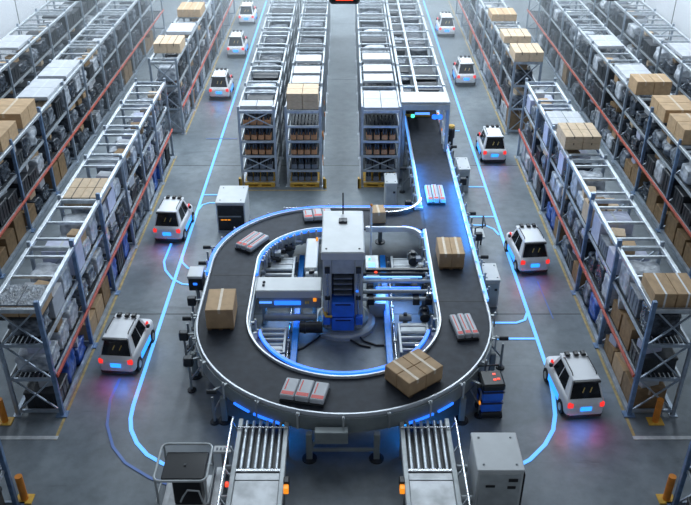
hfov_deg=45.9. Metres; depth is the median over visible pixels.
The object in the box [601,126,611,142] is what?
load
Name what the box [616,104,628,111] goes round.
parcel
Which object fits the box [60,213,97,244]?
load
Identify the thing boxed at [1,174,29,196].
crate
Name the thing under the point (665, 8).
wall
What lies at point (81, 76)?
plastic sack
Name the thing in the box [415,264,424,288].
motor
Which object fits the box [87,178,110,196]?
cardboard box
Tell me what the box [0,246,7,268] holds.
cardboard box
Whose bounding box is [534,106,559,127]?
crate
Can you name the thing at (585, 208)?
cardboard box
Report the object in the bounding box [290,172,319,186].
pallet
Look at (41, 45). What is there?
load
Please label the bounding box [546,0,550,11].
load
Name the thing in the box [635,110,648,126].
load
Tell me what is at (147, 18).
load
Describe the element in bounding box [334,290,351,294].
tray
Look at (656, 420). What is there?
bollard
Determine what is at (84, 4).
crate
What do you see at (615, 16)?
load
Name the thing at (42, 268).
load
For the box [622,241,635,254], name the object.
parcel
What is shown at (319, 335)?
power cable
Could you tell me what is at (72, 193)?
cardboard box
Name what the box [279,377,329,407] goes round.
bundle
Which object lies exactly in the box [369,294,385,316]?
bin
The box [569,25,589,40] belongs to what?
load
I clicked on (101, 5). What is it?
load
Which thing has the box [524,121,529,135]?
load
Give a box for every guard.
[323,177,326,187]
[358,177,360,187]
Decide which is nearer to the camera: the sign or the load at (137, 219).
the sign
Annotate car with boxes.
[98,312,154,373]
[153,195,194,241]
[209,68,233,97]
[227,30,248,56]
[239,0,256,23]
[435,11,454,35]
[452,55,475,84]
[475,125,505,161]
[504,223,549,273]
[543,350,604,417]
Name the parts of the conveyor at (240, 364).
drive motor, drive motor, drive motor, bracket post, bracket post, drive motor, leg, bracket post, drive motor, drive motor, drive motor, bracket post, leg, guard rail, guard rail, skirt panel, leg, skirt panel, guard rail, guard rail, skirt panel, leg, leg, guard rail, guard rail, guard rail, bracket post, drive motor, skirt panel, guard rail, entry sill, skirt panel, guard rail, guard rail, leg, drive motor, bracket post, drive motor, drive motor, leg, bracket post, drive motor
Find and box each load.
[0,73,7,93]
[0,160,10,183]
[1,88,22,97]
[7,307,52,336]
[12,48,38,63]
[15,134,30,157]
[15,340,59,371]
[18,59,27,73]
[19,195,42,213]
[20,69,40,78]
[25,153,43,174]
[26,37,47,55]
[26,318,68,349]
[30,262,71,297]
[33,113,48,135]
[35,63,48,70]
[35,183,49,202]
[37,22,64,38]
[37,136,60,151]
[43,50,60,62]
[43,106,54,125]
[51,125,66,142]
[57,86,70,107]
[58,36,75,49]
[58,113,73,131]
[59,235,90,258]
[59,298,77,330]
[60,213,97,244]
[64,79,76,99]
[64,147,71,168]
[67,130,84,149]
[67,141,78,157]
[68,278,88,306]
[71,202,107,225]
[72,73,81,93]
[74,56,98,71]
[74,103,84,116]
[74,262,95,288]
[82,94,91,107]
[82,127,89,142]
[86,247,103,274]
[88,36,112,52]
[92,69,107,85]
[92,97,104,116]
[92,110,101,125]
[93,82,101,93]
[94,3,105,9]
[95,31,117,45]
[95,91,111,108]
[95,177,120,198]
[102,83,115,103]
[103,57,116,74]
[104,21,125,34]
[104,155,132,174]
[105,66,112,79]
[106,53,120,66]
[108,15,130,29]
[108,220,118,241]
[109,146,136,165]
[111,202,125,228]
[112,80,118,97]
[114,75,123,88]
[115,135,142,153]
[117,190,131,212]
[119,41,128,55]
[120,2,141,15]
[121,128,146,145]
[122,218,135,241]
[124,35,132,49]
[125,120,150,136]
[126,27,139,40]
[128,10,133,24]
[128,48,139,65]
[130,31,136,44]
[130,110,156,127]
[132,198,144,221]
[133,213,140,231]
[134,98,159,117]
[134,175,140,192]
[137,16,150,26]
[137,48,142,61]
[137,149,149,171]
[138,19,146,30]
[138,181,150,208]
[141,96,162,112]
[142,175,154,199]
[147,135,159,152]
[148,144,154,163]
[157,125,162,145]
[158,118,166,137]
[159,149,165,171]
[161,88,181,105]
[163,107,184,129]
[165,52,185,69]
[166,83,185,98]
[182,69,191,83]
[183,95,190,115]
[183,105,187,121]
[184,46,189,61]
[188,21,203,32]
[188,37,194,50]
[189,15,207,27]
[191,65,194,76]
[192,30,196,42]
[192,78,199,94]
[193,85,197,99]
[194,53,200,63]
[197,65,205,80]
[205,3,211,18]
[208,18,215,32]
[250,83,275,97]
[260,54,282,64]
[262,46,284,55]
[265,37,285,46]
[266,29,287,39]
[271,16,290,26]
[275,2,293,11]
[293,117,316,130]
[298,63,319,65]
[301,38,322,42]
[304,22,323,30]
[305,15,323,24]
[307,6,324,9]
[308,0,325,3]
[360,2,380,12]
[361,24,382,30]
[364,83,391,90]
[365,73,390,85]
[365,145,389,158]
[366,116,393,130]
[366,131,389,144]
[391,18,397,22]
[392,36,402,48]
[395,58,405,66]
[398,73,409,83]
[399,0,413,2]
[400,5,414,9]
[401,9,416,15]
[403,15,418,25]
[403,84,411,91]
[404,25,419,30]
[406,33,421,38]
[408,38,424,44]
[409,44,427,55]
[411,58,429,64]
[471,10,474,23]
[478,48,484,63]
[479,6,494,18]
[483,59,486,76]
[485,38,488,53]
[485,67,488,81]
[487,19,506,33]
[487,42,494,58]
[489,27,492,38]
[491,80,496,94]
[494,85,497,100]
[496,35,500,50]
[497,90,501,105]
[500,99,504,115]
[503,77,508,90]
[503,104,506,121]
[508,62,529,75]
[509,91,527,105]
[521,142,526,163]
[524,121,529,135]
[524,153,529,171]
[527,158,540,178]
[531,105,535,119]
[532,168,537,191]
[538,34,542,46]
[540,13,551,26]
[540,188,549,208]
[541,34,550,50]
[544,17,548,29]
[544,40,557,54]
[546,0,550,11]
[547,21,559,34]
[548,47,560,61]
[548,132,557,153]
[549,2,569,15]
[550,171,563,192]
[551,28,563,40]
[553,8,566,21]
[554,146,559,164]
[554,179,568,202]
[555,54,564,70]
[557,13,577,24]
[558,38,567,49]
[559,59,563,78]
[559,195,570,212]
[560,17,581,29]
[561,235,572,258]
[562,42,573,54]
[564,160,592,183]
[565,21,587,35]
[566,201,578,227]
[567,71,578,87]
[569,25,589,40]
[570,170,604,199]
[572,81,581,96]
[572,217,583,240]
[575,56,586,73]
[576,190,609,211]
[578,39,584,52]
[579,66,589,79]
[582,280,600,306]
[583,41,590,58]
[585,99,595,118]
[587,48,611,63]
[587,251,597,273]
[589,77,598,93]
[590,110,595,124]
[592,54,619,71]
[594,109,607,130]
[594,257,606,289]
[595,314,611,338]
[596,12,611,26]
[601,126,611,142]
[602,19,612,34]
[602,273,618,305]
[604,1,628,14]
[605,102,614,116]
[606,133,614,150]
[609,79,615,92]
[610,108,621,123]
[612,6,635,22]
[615,81,626,100]
[616,113,629,131]
[618,260,661,298]
[619,147,637,168]
[621,89,650,107]
[624,122,642,142]
[626,23,654,38]
[628,95,651,117]
[630,47,653,62]
[630,135,643,151]
[634,31,661,45]
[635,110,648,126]
[638,301,681,336]
[641,181,650,201]
[649,65,673,75]
[651,129,666,148]
[654,159,672,185]
[662,58,690,74]
[671,80,680,90]
[679,162,690,184]
[684,79,690,94]
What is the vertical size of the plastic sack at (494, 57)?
0.449 m
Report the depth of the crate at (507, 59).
30.81 m
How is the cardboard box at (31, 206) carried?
on the floor at (598, 460)
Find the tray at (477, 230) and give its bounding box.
[472,229,484,238]
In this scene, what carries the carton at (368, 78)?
on the rack at (361, 87)
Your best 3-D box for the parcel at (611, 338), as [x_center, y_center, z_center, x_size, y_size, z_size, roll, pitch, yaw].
[6.340,1.992,18.763,0.426,0.204,0.289,-8,32,-13]
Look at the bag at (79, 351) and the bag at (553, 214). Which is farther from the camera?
the bag at (553, 214)
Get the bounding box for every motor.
[286,243,295,266]
[306,269,317,276]
[399,312,411,322]
[407,250,417,267]
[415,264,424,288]
[418,305,429,322]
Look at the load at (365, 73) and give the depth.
28.70 m
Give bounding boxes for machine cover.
[304,237,318,273]
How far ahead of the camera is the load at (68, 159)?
27.72 m
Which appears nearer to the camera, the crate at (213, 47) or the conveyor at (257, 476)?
the conveyor at (257, 476)
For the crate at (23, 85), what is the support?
on the rack at (41, 11)
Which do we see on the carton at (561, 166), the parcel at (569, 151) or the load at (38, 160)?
the parcel at (569, 151)
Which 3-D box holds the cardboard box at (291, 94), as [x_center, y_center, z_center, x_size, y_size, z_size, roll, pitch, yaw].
[-1.587,-4.905,25.394,0.480,0.250,0.460,0,31,0]
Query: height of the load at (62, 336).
0.464 m
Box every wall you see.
[0,0,63,59]
[628,0,690,40]
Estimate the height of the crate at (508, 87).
0.479 m
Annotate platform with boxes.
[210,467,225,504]
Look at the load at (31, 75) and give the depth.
31.80 m
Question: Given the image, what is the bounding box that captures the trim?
[70,165,615,165]
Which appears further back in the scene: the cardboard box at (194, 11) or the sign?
the cardboard box at (194, 11)
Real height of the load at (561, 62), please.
0.764 m
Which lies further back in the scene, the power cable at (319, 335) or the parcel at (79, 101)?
the parcel at (79, 101)
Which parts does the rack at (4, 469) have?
upright frame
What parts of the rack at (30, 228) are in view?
post, rail, rail, post, rail, rail, post, rail, rail, rail, post, post, rail, rail, rail, post, rail, rail, rail, post, rail, rail, rail, post, rail, rail, post, rail, rail, post, post, upright frame, post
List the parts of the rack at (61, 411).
post, rail, rail, upright frame, post, rail, post, rail, upright frame, post, rail, rail, post, post, rail, upright frame, rail, rail, post, post, upright frame, rail, rail, post, rail, upright frame, post, rail, rail, post, rail, post, rail, upright frame, rail, post, rail, rail, post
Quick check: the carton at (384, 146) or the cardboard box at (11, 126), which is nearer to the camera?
the cardboard box at (11, 126)
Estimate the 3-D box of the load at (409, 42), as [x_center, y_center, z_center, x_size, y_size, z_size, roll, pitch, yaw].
[2.824,-8.301,32.588,0.737,0.362,0.828,0,31,0]
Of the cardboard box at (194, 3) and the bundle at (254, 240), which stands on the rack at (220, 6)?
the cardboard box at (194, 3)
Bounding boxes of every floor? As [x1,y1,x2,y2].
[0,0,690,504]
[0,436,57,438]
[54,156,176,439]
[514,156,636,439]
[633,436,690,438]
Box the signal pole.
[369,204,372,254]
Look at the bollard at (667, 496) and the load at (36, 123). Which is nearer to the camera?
the bollard at (667, 496)
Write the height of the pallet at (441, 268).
0.058 m
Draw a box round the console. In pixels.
[365,255,378,305]
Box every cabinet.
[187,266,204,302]
[215,186,249,231]
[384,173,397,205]
[455,157,470,191]
[467,433,525,504]
[480,263,500,306]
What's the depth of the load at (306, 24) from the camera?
34.02 m
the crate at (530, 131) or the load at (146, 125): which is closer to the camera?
the load at (146, 125)
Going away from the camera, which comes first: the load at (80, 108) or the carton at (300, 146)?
the carton at (300, 146)
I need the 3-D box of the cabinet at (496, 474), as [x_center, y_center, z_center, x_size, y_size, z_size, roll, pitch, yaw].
[2.805,4.128,15.175,0.920,1.218,0.985,0,31,0]
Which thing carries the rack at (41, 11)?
on the floor at (598, 460)
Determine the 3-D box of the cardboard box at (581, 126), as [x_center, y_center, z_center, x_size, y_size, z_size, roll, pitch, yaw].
[6.747,-3.470,22.925,0.480,0.191,0.503,0,31,0]
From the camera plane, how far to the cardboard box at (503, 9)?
33.91 m
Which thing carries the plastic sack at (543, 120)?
on the rack at (629, 411)
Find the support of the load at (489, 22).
on the rack at (463, 5)
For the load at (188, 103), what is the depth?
31.79 m
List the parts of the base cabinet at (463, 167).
door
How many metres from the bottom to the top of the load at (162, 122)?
0.582 m
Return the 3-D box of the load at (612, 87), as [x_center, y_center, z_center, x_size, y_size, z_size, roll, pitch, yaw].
[9.846,-5.885,28.863,0.897,0.359,0.674,0,31,0]
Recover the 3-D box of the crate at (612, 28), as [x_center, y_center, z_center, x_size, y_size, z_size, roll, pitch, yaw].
[12.546,-9.926,36.970,1.023,0.633,0.917,0,31,0]
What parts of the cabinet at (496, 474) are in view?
door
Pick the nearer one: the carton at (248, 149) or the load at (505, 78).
the carton at (248, 149)
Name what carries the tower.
on the floor at (598, 460)
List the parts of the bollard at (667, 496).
plate, post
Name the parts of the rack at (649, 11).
post, post, rail, post, rail, post, rail, rail, post, rail, rail, post, rail, rail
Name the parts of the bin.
lid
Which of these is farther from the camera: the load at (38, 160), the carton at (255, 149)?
the carton at (255, 149)
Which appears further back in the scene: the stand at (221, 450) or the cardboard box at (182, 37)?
the cardboard box at (182, 37)
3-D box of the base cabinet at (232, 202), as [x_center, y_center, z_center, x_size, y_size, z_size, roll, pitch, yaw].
[-3.360,-1.315,24.376,0.870,0.998,1.165,0,31,0]
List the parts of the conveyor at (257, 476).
motor, motor, rail, bed plate, bed plate, rail, leg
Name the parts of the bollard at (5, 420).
post, plate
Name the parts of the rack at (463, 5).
post, post, rail, post, rail, post, rail, rail, post, rail, rail, post, rail, rail, post, upright frame, post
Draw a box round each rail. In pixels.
[286,255,304,362]
[379,255,397,363]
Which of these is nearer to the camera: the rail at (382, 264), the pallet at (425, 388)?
the pallet at (425, 388)
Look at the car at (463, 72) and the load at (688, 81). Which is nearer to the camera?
the load at (688, 81)
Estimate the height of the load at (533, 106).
0.387 m
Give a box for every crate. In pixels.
[0,197,9,226]
[0,486,4,504]
[1,62,20,84]
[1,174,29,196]
[1,188,18,213]
[3,149,23,169]
[14,79,32,89]
[20,166,37,185]
[23,373,69,408]
[26,28,57,45]
[35,96,62,118]
[42,12,73,29]
[56,8,79,23]
[59,2,87,15]
[70,28,82,40]
[77,115,96,131]
[81,0,92,9]
[84,62,93,78]
[96,157,128,184]
[99,26,122,41]
[105,238,124,273]
[112,44,125,61]
[127,182,136,202]
[129,55,136,70]
[132,23,144,34]
[140,1,145,11]
[159,60,182,76]
[164,143,169,164]
[200,47,203,59]
[201,57,207,76]
[212,45,214,59]
[247,95,273,101]
[253,73,278,85]
[272,8,292,16]
[294,109,316,116]
[300,45,321,57]
[302,34,322,39]
[306,10,324,19]
[360,15,382,26]
[362,37,385,46]
[365,113,392,119]
[387,9,397,19]
[389,25,399,31]
[393,29,401,36]
[395,44,404,55]
[399,67,408,73]
[413,67,432,71]
[414,72,436,81]
[417,82,438,91]
[477,24,485,38]
[481,8,486,23]
[498,64,508,83]
[505,53,511,69]
[505,82,527,98]
[527,124,533,145]
[531,133,540,152]
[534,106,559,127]
[536,145,543,163]
[536,175,548,200]
[543,155,554,180]
[551,54,556,66]
[554,31,564,45]
[565,44,576,61]
[566,249,577,273]
[569,54,582,67]
[575,88,580,103]
[578,231,595,255]
[579,87,589,108]
[589,7,604,21]
[593,82,602,100]
[597,61,622,78]
[598,87,620,107]
[599,234,637,258]
[602,64,614,84]
[608,24,620,36]
[611,139,629,157]
[617,13,648,29]
[627,282,644,317]
[629,339,677,372]
[642,39,668,55]
[645,154,670,174]
[661,168,679,197]
[672,185,690,213]
[681,203,690,225]
[686,497,690,504]
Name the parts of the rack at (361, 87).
post, post, post, post, post, post, post, rail, post, upright frame, rail, rail, rail, post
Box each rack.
[0,0,111,98]
[0,0,166,278]
[0,78,175,417]
[0,440,24,504]
[148,0,235,134]
[237,0,300,186]
[284,0,330,186]
[354,0,401,186]
[384,0,450,178]
[455,0,542,134]
[515,78,690,417]
[526,0,690,278]
[578,0,690,100]
[666,440,690,504]
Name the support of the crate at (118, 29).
on the rack at (30, 228)
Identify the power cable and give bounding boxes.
[285,334,320,354]
[350,339,370,347]
[360,337,384,345]
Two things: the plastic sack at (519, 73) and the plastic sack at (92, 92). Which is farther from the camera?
the plastic sack at (92, 92)
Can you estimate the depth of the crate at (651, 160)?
25.17 m
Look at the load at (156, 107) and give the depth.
26.53 m
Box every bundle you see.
[235,231,269,253]
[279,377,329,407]
[303,208,330,222]
[424,184,445,204]
[448,313,479,341]
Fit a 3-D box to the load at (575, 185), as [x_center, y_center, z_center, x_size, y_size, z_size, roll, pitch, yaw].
[6.490,-1.802,21.855,0.783,0.633,0.608,0,31,0]
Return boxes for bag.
[39,347,75,383]
[72,335,85,364]
[101,257,116,286]
[122,231,129,259]
[145,166,157,190]
[152,158,162,178]
[546,201,551,220]
[550,204,559,230]
[588,292,600,322]
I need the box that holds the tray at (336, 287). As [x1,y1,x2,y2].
[334,285,351,289]
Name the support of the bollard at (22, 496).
on the floor at (598, 460)
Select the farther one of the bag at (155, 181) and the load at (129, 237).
the bag at (155, 181)
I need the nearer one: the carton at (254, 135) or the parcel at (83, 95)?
the carton at (254, 135)
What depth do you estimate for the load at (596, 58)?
30.62 m
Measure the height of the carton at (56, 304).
0.490 m
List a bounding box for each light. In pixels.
[141,336,150,357]
[186,216,191,230]
[507,245,513,260]
[548,374,557,399]
[567,403,573,408]
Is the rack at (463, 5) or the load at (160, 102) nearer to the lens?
the load at (160, 102)
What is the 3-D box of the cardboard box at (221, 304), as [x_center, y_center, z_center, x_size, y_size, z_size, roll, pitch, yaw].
[-2.820,1.266,18.536,0.620,0.502,0.864,-1,31,-1]
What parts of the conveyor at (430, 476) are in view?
leg, rail, bed plate, bed plate, rail, motor, motor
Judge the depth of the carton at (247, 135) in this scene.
25.93 m
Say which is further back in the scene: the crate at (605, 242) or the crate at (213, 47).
the crate at (213, 47)
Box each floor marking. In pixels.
[186,2,241,133]
[248,190,326,190]
[448,1,504,133]
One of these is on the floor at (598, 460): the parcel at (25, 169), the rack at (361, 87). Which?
the rack at (361, 87)
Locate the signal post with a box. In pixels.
[448,124,454,154]
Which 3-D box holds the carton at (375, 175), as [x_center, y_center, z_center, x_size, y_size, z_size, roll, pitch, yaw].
[1.001,-2.584,26.761,0.180,0.378,0.280,0,31,0]
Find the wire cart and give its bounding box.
[153,443,215,504]
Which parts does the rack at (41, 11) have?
rail, post, rail, rail, rail, post, rail, rail, post, rail, post, rail, post, post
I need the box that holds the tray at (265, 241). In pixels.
[235,239,269,253]
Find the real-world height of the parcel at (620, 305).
0.210 m
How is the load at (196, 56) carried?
on the rack at (220, 6)
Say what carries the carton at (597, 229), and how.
on the rack at (629, 411)
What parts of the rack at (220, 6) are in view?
post, upright frame, post, rail, rail, post, rail, rail, post, rail, rail, post, rail, post, rail, post, post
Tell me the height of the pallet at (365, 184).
0.140 m
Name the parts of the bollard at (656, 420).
plate, post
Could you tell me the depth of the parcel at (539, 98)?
26.53 m
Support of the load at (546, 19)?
on the rack at (584, 12)
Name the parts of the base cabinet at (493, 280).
door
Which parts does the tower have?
drawer, panel, drawer, handle, plate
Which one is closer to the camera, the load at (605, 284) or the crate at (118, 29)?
the load at (605, 284)
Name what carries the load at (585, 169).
on the rack at (629, 411)
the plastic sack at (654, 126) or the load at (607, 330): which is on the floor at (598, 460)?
the load at (607, 330)
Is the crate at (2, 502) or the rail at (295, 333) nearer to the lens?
the crate at (2, 502)
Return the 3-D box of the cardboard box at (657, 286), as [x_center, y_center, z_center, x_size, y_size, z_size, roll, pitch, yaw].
[6.298,0.778,16.417,0.440,0.383,0.786,0,31,0]
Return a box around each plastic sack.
[18,125,37,146]
[31,141,51,160]
[48,41,65,57]
[69,109,78,122]
[75,21,86,32]
[79,70,87,83]
[80,15,93,26]
[80,51,103,62]
[85,43,107,57]
[88,9,99,18]
[88,88,95,99]
[94,231,110,254]
[118,6,136,20]
[135,163,144,179]
[157,64,176,81]
[167,76,186,90]
[190,56,196,68]
[257,63,279,75]
[270,24,287,30]
[361,29,382,34]
[362,45,385,51]
[492,54,499,63]
[494,59,498,69]
[499,40,502,55]
[512,67,532,81]
[540,117,544,134]
[541,155,545,169]
[574,31,595,45]
[585,3,599,8]
[585,71,594,85]
[599,0,606,8]
[617,34,631,47]
[625,44,633,57]
[638,141,662,159]
[643,118,666,134]
[653,46,677,62]
[662,138,675,157]
[670,146,690,167]
[674,62,690,83]
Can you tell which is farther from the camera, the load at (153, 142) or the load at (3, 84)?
the load at (3, 84)
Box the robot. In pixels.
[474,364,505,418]
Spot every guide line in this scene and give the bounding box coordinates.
[106,378,166,484]
[129,1,266,465]
[163,243,188,284]
[181,254,205,271]
[206,138,236,138]
[423,1,556,464]
[469,224,499,234]
[495,311,528,323]
[537,281,553,318]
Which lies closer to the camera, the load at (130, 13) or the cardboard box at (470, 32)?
the load at (130, 13)
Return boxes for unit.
[255,277,322,333]
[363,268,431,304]
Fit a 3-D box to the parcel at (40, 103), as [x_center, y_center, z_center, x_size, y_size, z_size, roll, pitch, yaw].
[-9.723,-4.698,26.096,0.411,0.142,0.405,8,32,13]
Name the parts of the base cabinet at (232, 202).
door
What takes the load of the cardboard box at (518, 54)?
on the rack at (463, 5)
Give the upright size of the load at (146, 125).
0.421 m
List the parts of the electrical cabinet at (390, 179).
door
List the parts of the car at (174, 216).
light panel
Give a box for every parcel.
[5,55,18,61]
[19,163,28,171]
[20,190,35,199]
[27,337,50,352]
[30,178,44,188]
[33,280,53,287]
[35,101,50,109]
[38,372,52,387]
[49,314,62,331]
[60,4,72,11]
[66,336,78,346]
[67,229,86,242]
[72,98,81,104]
[76,58,89,66]
[79,90,85,97]
[81,81,92,89]
[92,38,103,44]
[96,171,113,179]
[105,213,115,226]
[113,148,130,158]
[116,139,132,148]
[126,175,134,188]
[130,122,142,133]
[133,112,143,121]
[148,91,160,99]
[166,87,177,91]
[513,87,523,94]
[516,64,527,69]
[534,90,544,98]
[536,98,551,105]
[567,150,579,156]
[582,186,596,197]
[588,197,607,205]
[597,51,611,57]
[609,333,617,347]
[610,101,616,107]
[610,227,625,242]
[611,129,616,138]
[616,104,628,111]
[618,296,625,309]
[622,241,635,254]
[633,373,658,387]
[636,130,643,140]
[637,336,661,353]
[653,37,664,43]
[666,135,674,143]
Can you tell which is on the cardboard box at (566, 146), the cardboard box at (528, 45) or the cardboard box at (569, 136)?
the cardboard box at (569, 136)
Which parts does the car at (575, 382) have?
light panel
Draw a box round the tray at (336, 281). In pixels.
[334,279,351,284]
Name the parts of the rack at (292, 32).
post, rail, rail, rail, upright frame, rail, upright frame, post, rail, rail, post, rail, post, rail, rail, post, post, post, post, post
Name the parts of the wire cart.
post, frame, frame, post, post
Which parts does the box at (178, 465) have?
lid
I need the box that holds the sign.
[329,0,359,3]
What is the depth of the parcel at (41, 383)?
17.43 m
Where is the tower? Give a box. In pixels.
[316,193,374,341]
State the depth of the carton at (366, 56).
29.64 m
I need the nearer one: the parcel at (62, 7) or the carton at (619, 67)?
the carton at (619, 67)
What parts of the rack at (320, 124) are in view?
post, rail, rail, upright frame, rail, post, post, rail, rail, post, post, post, post, post, post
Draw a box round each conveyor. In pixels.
[179,110,508,463]
[216,416,289,504]
[399,416,472,504]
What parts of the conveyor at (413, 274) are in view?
rod, rod, rod, rod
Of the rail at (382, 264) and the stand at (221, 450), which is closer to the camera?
the stand at (221, 450)
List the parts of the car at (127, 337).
light panel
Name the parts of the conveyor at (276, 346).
plate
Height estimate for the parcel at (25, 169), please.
0.206 m
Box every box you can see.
[0,98,36,119]
[0,106,29,128]
[0,121,18,140]
[0,129,9,151]
[0,228,16,257]
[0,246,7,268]
[0,285,27,316]
[3,210,26,243]
[16,285,51,316]
[22,203,36,225]
[39,161,60,188]
[50,152,66,179]
[63,188,85,205]
[69,178,91,187]
[69,310,97,339]
[81,188,104,205]
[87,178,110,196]
[88,275,110,307]
[90,294,104,322]
[116,65,128,84]
[121,60,132,78]
[135,39,147,54]
[140,30,153,45]
[144,37,150,50]
[153,39,168,52]
[157,35,170,38]
[161,452,208,503]
[167,39,182,52]
[170,35,185,47]
[177,6,190,16]
[180,2,192,5]
[186,89,194,106]
[189,6,202,16]
[191,2,204,12]
[205,288,236,327]
[286,89,302,100]
[287,84,302,89]
[287,101,302,108]
[302,89,317,100]
[303,84,318,94]
[303,101,318,108]
[372,205,385,222]
[385,357,412,386]
[397,366,425,396]
[402,348,429,365]
[415,357,442,386]
[436,237,451,266]
[449,237,464,266]
[469,29,472,44]
[488,8,501,16]
[490,11,504,20]
[500,29,514,38]
[501,8,514,10]
[502,32,517,42]
[503,11,516,20]
[505,107,529,129]
[509,43,525,56]
[512,48,528,61]
[514,29,527,32]
[516,32,530,42]
[524,43,540,47]
[527,48,543,61]
[553,216,571,241]
[556,130,560,140]
[557,123,578,134]
[560,137,581,149]
[561,130,582,142]
[562,63,569,84]
[571,260,586,287]
[575,123,596,129]
[580,130,601,142]
[581,198,621,226]
[582,143,600,149]
[604,334,620,365]
[610,299,626,330]
[612,352,628,386]
[619,313,662,350]
[621,371,666,407]
[623,158,632,179]
[628,73,654,94]
[630,164,653,188]
[641,273,676,307]
[646,185,663,214]
[648,73,672,94]
[650,95,690,113]
[654,203,668,225]
[656,102,690,122]
[664,211,682,243]
[665,273,690,307]
[667,113,690,134]
[673,228,690,257]
[674,122,690,144]
[683,242,690,268]
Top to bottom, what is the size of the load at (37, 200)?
0.475 m
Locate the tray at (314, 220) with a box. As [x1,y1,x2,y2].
[303,213,321,222]
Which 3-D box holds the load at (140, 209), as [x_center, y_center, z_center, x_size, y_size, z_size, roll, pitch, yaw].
[-6.489,-1.285,24.623,0.782,0.630,0.560,0,31,0]
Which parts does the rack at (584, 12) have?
post, upright frame, post, post, rail, rail, post, rail, rail, post, rail, rail, rail, rail, post, rail, rail, post, rail, rail, rail, post, rail, rail, rail, post, rail, upright frame, rail, post, rail, rail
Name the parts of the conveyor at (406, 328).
plate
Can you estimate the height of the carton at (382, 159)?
0.378 m
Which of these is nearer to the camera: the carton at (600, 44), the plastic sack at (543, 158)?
the plastic sack at (543, 158)
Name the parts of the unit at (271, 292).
leg, panel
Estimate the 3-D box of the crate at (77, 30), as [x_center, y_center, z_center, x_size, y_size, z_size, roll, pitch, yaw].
[-12.512,-9.841,37.021,0.946,0.435,0.903,0,31,0]
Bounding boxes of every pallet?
[207,328,233,329]
[245,172,275,186]
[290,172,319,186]
[363,172,394,186]
[385,378,440,397]
[439,267,462,269]
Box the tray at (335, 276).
[333,274,351,278]
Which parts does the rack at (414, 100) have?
rail, rail, rail, rail, rail, rail, post, rail, post, rail, rail, rail, rail, rail, roof panel, rail, post, rail, rail, post, post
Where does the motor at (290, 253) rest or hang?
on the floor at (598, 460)
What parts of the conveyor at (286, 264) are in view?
plate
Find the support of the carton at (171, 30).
on the rack at (220, 6)
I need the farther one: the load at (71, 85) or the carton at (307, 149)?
the load at (71, 85)
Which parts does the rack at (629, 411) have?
post, rail, rail, post, rail, upright frame, rail, post, rail, post, rail, rail, post, rail, rail, upright frame, post, rail, rail, rail, post, upright frame, post, rail, rail, upright frame, post, rail, post, rail, post, upright frame, rail, rail, post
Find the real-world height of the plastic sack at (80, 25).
0.494 m
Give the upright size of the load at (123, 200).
0.490 m
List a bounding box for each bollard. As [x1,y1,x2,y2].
[0,397,14,425]
[14,473,34,503]
[646,397,663,425]
[656,473,676,503]
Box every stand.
[213,446,231,475]
[472,215,485,244]
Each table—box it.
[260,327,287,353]
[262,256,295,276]
[390,256,425,295]
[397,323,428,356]
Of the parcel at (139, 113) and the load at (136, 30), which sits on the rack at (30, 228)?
the load at (136, 30)
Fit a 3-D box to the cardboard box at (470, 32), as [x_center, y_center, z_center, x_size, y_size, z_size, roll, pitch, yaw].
[6.474,-10.566,39.988,0.736,0.592,0.628,0,31,0]
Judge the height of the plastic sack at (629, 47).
0.477 m
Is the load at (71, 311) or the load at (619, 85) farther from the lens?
the load at (619, 85)
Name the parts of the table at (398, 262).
plate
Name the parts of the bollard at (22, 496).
post, plate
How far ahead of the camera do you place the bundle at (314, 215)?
22.61 m
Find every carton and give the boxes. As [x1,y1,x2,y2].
[0,35,32,42]
[0,41,25,49]
[18,88,55,99]
[24,282,64,317]
[27,79,63,89]
[38,68,73,78]
[41,239,84,274]
[46,60,79,69]
[105,181,115,213]
[166,27,193,34]
[169,23,195,28]
[240,100,256,109]
[243,114,249,124]
[244,128,250,139]
[245,143,251,153]
[246,158,252,168]
[247,172,252,180]
[250,114,256,124]
[251,128,257,139]
[252,143,258,153]
[253,158,258,168]
[254,172,259,180]
[256,100,273,109]
[257,114,263,124]
[258,128,264,139]
[259,143,265,153]
[260,158,265,168]
[261,172,266,180]
[264,114,270,124]
[265,128,271,139]
[266,143,271,153]
[267,158,272,168]
[268,172,273,180]
[290,128,296,139]
[291,143,296,153]
[292,76,319,84]
[292,158,297,168]
[292,172,297,180]
[293,66,320,74]
[295,55,320,62]
[297,128,302,139]
[298,143,303,153]
[298,158,303,168]
[299,172,304,180]
[304,128,309,139]
[305,143,310,153]
[305,158,310,168]
[305,172,310,180]
[311,128,316,139]
[311,143,316,153]
[312,158,316,168]
[312,172,317,180]
[362,53,389,60]
[363,64,391,72]
[363,91,379,99]
[364,74,393,82]
[364,99,380,109]
[366,128,371,139]
[366,143,371,153]
[366,158,370,168]
[366,172,370,180]
[373,158,378,168]
[373,172,378,180]
[374,128,379,139]
[374,143,378,153]
[380,91,396,99]
[381,99,398,109]
[381,143,386,153]
[381,158,386,168]
[382,128,387,139]
[388,158,393,168]
[389,128,394,139]
[389,143,394,153]
[526,94,553,113]
[543,121,550,145]
[545,111,564,120]
[549,118,567,127]
[557,150,590,175]
[562,111,581,117]
[566,118,584,122]
[588,35,617,40]
[591,211,633,245]
[594,40,623,48]
[606,246,649,274]
[614,64,648,72]
[620,71,651,80]
[667,43,690,50]
[674,49,690,58]
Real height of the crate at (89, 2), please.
0.602 m
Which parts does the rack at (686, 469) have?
upright frame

